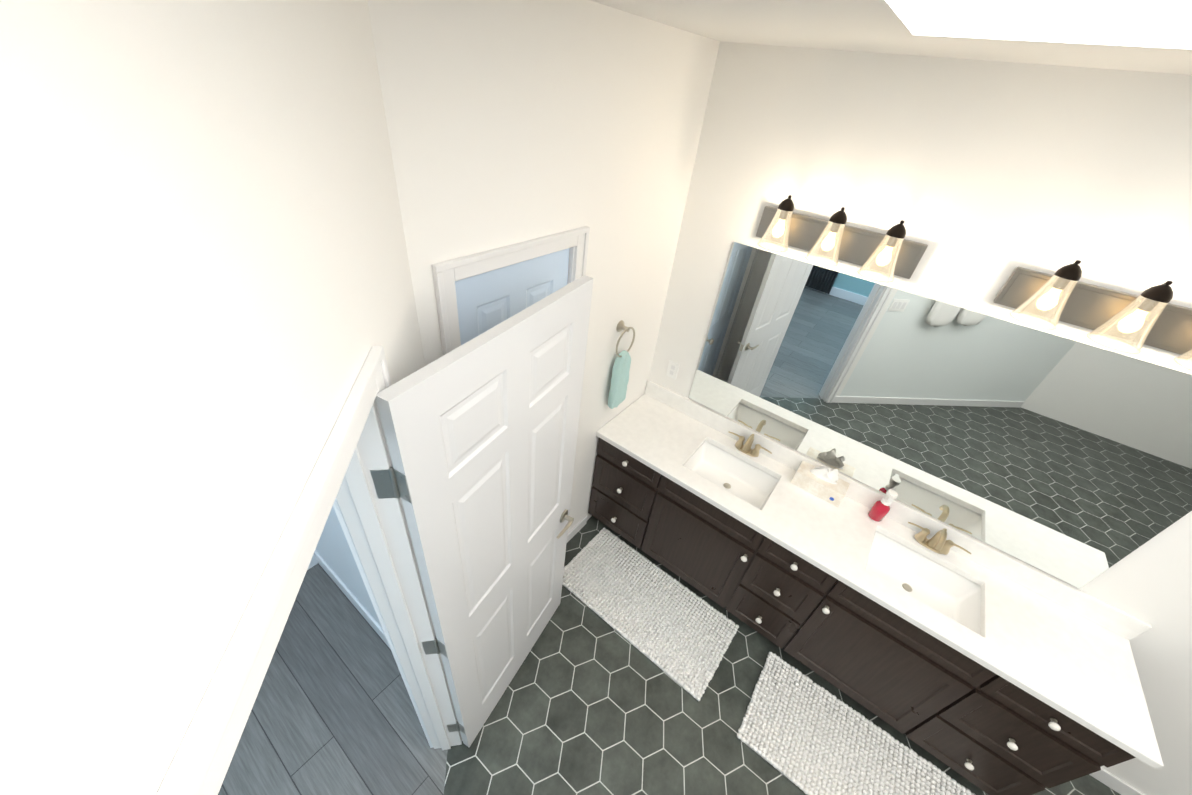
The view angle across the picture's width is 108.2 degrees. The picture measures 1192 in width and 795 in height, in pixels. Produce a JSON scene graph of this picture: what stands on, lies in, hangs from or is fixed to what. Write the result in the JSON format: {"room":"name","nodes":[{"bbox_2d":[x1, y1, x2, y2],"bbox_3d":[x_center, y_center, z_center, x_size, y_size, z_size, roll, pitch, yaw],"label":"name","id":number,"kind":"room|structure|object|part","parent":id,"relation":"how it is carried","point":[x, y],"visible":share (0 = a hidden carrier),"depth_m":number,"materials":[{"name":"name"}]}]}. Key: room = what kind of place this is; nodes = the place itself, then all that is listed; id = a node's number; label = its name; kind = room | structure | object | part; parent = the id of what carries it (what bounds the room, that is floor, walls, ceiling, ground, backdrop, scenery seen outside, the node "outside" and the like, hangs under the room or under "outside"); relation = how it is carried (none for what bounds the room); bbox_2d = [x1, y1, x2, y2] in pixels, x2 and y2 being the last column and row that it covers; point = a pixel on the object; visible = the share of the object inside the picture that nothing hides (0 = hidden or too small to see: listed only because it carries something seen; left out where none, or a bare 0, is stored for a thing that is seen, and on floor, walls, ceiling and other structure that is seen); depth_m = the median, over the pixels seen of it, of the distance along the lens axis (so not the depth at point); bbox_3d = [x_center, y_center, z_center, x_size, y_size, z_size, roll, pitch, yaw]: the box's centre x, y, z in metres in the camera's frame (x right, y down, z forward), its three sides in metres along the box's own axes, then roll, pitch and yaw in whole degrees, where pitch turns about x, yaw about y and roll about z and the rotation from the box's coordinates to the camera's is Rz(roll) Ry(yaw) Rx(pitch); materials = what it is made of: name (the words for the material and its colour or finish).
{"room":"bathroom","nodes":[
{"label":"bathroom","id":0,"kind":"room"},
{"bbox_2d":[0,0,424,794],"bbox_3d":[-0.537,0.589,1.127,0.120,2.730,1.478,-1,37,-11],"label":"wall","id":1,"kind":"structure","parent":0,"point":[180,358],"depth_m":0.33,"materials":[{"name":"white paint"}]},
{"bbox_2d":[156,346,462,794],"bbox_3d":[-0.519,1.030,1.064,0.166,2.106,0.955,-1,37,-11],"label":"door frame","id":2,"kind":"structure","parent":1,"relation":"attached to","point":[202,760],"depth_m":0.69,"materials":[{"name":"white paint"}]},
{"bbox_2d":[370,275,592,746],"bbox_3d":[-0.321,0.623,1.688,0.149,2.030,0.832,22,39,19],"label":"door","id":3,"kind":"structure","parent":1,"relation":"in","point":[481,432],"depth_m":1.32,"materials":[{"name":"white paint"}]},
{"bbox_3d":[-0.545,0.813,1.407,0.035,1.650,0.003,-1,37,-11],"label":"main door jamb hinge leaf","id":4,"kind":"part","parent":3,"relation":"part of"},
{"bbox_3d":[-0.509,0.815,1.406,0.042,1.654,0.011,22,39,19],"label":"main door hinge","id":5,"kind":"part","parent":3,"relation":"part of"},
{"bbox_3d":[-0.180,0.559,1.999,0.149,0.066,0.179,22,39,19],"label":"handle","id":6,"kind":"part","parent":3,"relation":"part of","materials":[{"name":"silver metal"}]},
{"bbox_2d":[218,563,447,794],"bbox_3d":[-1.738,2.531,0.665,4.700,0.058,4.300,29,42,26],"label":"floor","id":7,"kind":"structure","parent":0,"point":[333,711],"depth_m":2.04,"materials":[{"name":"grey wood"}]},
{"bbox_2d":[315,506,381,627],"bbox_3d":[-1.099,0.129,1.648,1.300,2.730,0.120,29,42,26],"label":"wall","id":8,"kind":"structure","parent":0,"point":[332,549],"depth_m":2.12,"materials":[{"name":"white paint"}]},
{"bbox_2d":[314,550,390,649],"bbox_3d":[-1.248,1.201,2.359,1.131,0.145,0.014,29,42,26],"label":"baseboard","id":9,"kind":"structure","parent":8,"relation":"attached to","point":[354,601],"depth_m":2.40,"materials":[{"name":"white paint"}]},
{"bbox_2d":[367,0,719,533],"bbox_3d":[-0.161,-0.097,2.112,0.120,2.730,1.645,29,42,26],"label":"wall","id":10,"kind":"structure","parent":0,"point":[649,83],"depth_m":1.33,"materials":[{"name":"white paint"}]},
{"bbox_2d":[432,226,589,355],"bbox_3d":[-0.345,0.329,2.039,0.021,2.100,0.685,29,42,26],"label":"trim","id":11,"kind":"structure","parent":10,"relation":"attached to","point":[447,274],"depth_m":1.34,"materials":[{"name":"white paint"}]},
{"bbox_2d":[455,248,568,344],"bbox_3d":[-0.357,0.347,2.062,0.099,2.017,0.543,29,42,26],"label":"closet door","id":12,"kind":"structure","parent":10,"relation":"in","point":[486,301],"depth_m":1.49,"materials":[{"name":"blue paint"}]},
{"bbox_2d":[567,246,574,284],"bbox_3d":[-0.402,0.319,2.085,0.122,2.050,0.585,29,42,26],"label":"door frame","id":13,"kind":"structure","parent":10,"relation":"attached to","point":[571,264],"depth_m":1.69,"materials":[{"name":"white paint"}]},
{"bbox_2d":[567,516,586,541],"bbox_3d":[-0.154,0.926,2.966,0.014,0.085,0.284,29,42,26],"label":"baseboard","id":14,"kind":"structure","parent":10,"relation":"attached to","point":[580,525],"depth_m":2.98,"materials":[{"name":"white paint"}]},
{"bbox_2d":[608,320,634,408],"bbox_3d":[0.130,-0.168,2.335,0.078,0.520,0.169,29,42,26],"label":"towel ring","id":15,"kind":"object","parent":10,"relation":"attached to","point":[619,382],"visible":1,"depth_m":2.32,"materials":[{"name":"teal fabric"}]},
{"bbox_2d":[444,516,1120,794],"bbox_3d":[0.793,2.551,1.069,4.956,0.060,4.221,29,42,26],"label":"floor","id":16,"kind":"structure","parent":0,"point":[590,702],"depth_m":2.15,"materials":[{"name":"grey tile"}]},
{"bbox_2d":[562,527,738,700],"bbox_3d":[0.298,1.251,2.648,1.042,0.031,0.521,29,42,27],"label":"bath mat","id":17,"kind":"object","parent":16,"relation":"on","point":[680,634],"visible":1,"depth_m":2.60,"materials":[{"name":"white fabric"}]},
{"bbox_2d":[737,652,974,794],"bbox_3d":[1.260,1.790,2.089,1.040,0.031,0.522,28,41,26],"label":"bath mat","id":18,"kind":"object","parent":16,"relation":"on","point":[804,733],"visible":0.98,"depth_m":2.14,"materials":[{"name":"white fabric"}]},
{"bbox_2d":[588,379,1163,794],"bbox_3d":[1.093,0.911,2.410,2.452,1.022,0.566,29,42,26],"label":"bathroom vanity","id":19,"kind":"object","parent":16,"relation":"on","point":[987,669],"visible":1,"depth_m":2.06,"materials":[{"name":"black"}]},
{"bbox_2d":[728,431,772,456],"bbox_3d":[0.868,0.279,2.475,0.266,0.137,0.134,29,42,26],"label":"faucet","id":20,"kind":"object","parent":19,"relation":"on","point":[740,449],"depth_m":2.52,"materials":[{"name":"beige metal"}]},
{"bbox_2d":[791,461,849,506],"bbox_3d":[1.210,0.429,2.300,0.250,0.173,0.117,29,42,26],"label":"tissue box","id":21,"kind":"object","parent":19,"relation":"on","point":[825,484],"visible":1,"depth_m":2.28,"materials":[{"name":"cardboard"}]},
{"bbox_2d":[868,489,897,521],"bbox_3d":[1.447,0.545,2.170,0.069,0.191,0.086,29,42,26],"label":"soap dispenser","id":22,"kind":"object","parent":19,"relation":"on","point":[878,510],"visible":1,"depth_m":2.16,"materials":[{"name":"red plastic"}]},
{"bbox_2d":[907,521,971,554],"bbox_3d":[1.622,0.691,2.051,0.266,0.137,0.134,29,42,26],"label":"faucet","id":23,"kind":"object","parent":19,"relation":"on","point":[938,544],"depth_m":2.09,"materials":[{"name":"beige metal"}]},
{"bbox_2d":[590,0,1191,74],"bbox_3d":[-0.044,0.336,-0.828,6.800,0.100,6.215,29,42,26],"label":"ceiling","id":24,"kind":"structure","parent":0,"point":[1146,35],"depth_m":1.02,"materials":[{"name":"white paint"}]},
{"bbox_2d":[649,42,1191,794],"bbox_3d":[1.817,0.315,1.897,6.100,2.730,0.154,29,42,26],"label":"wall","id":25,"kind":"structure","parent":0,"point":[983,180],"depth_m":1.63,"materials":[{"name":"white paint"}]},
{"bbox_2d":[666,360,679,379],"bbox_3d":[0.480,-0.172,2.701,0.072,0.114,0.008,29,42,26],"label":"outlet","id":26,"kind":"object","parent":25,"relation":"attached to","point":[672,370],"visible":1,"depth_m":2.70,"materials":[{"name":"white plastic"}]},
{"bbox_2d":[756,195,927,282],"bbox_3d":[0.987,-0.680,1.792,0.660,0.217,0.182,29,42,26],"label":"sconce","id":27,"kind":"object","parent":25,"relation":"attached to","point":[891,252],"visible":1,"depth_m":1.80,"materials":[{"name":"silver metal"}]},
{"bbox_2d":[644,379,1152,640],"bbox_3d":[1.302,0.452,2.337,2.452,0.112,0.020,29,42,26],"label":"backsplash","id":28,"kind":"structure","parent":25,"relation":"attached to","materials":[{"name":"stone"}]},
{"bbox_2d":[689,241,1191,588],"bbox_3d":[1.388,0.026,2.003,1.917,0.972,0.008,29,42,26],"label":"vanity mirror","id":29,"kind":"object","parent":25,"relation":"attached to","point":[1067,460],"visible":1,"depth_m":1.88,"materials":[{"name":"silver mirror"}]},
{"bbox_2d":[994,260,1191,370],"bbox_3d":[1.729,-0.274,1.374,0.660,0.217,0.182,29,42,26],"label":"sconce","id":30,"kind":"object","parent":25,"relation":"attached to","point":[1152,317],"visible":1,"depth_m":1.43,"materials":[{"name":"silver metal"}]},
{"bbox_3d":[-1.651,-0.074,1.827,0.100,2.730,0.380,29,42,26],"label":"wall","id":31,"kind":"structure","parent":0,"visible":0},
{"bbox_2d":[307,554,317,569],"bbox_3d":[-1.758,0.996,2.547,0.014,0.145,0.208,29,42,26],"label":"baseboard","id":32,"kind":"structure","parent":31,"relation":"attached to","point":[313,561],"depth_m":2.61,"materials":[{"name":"white paint"}]}
]}

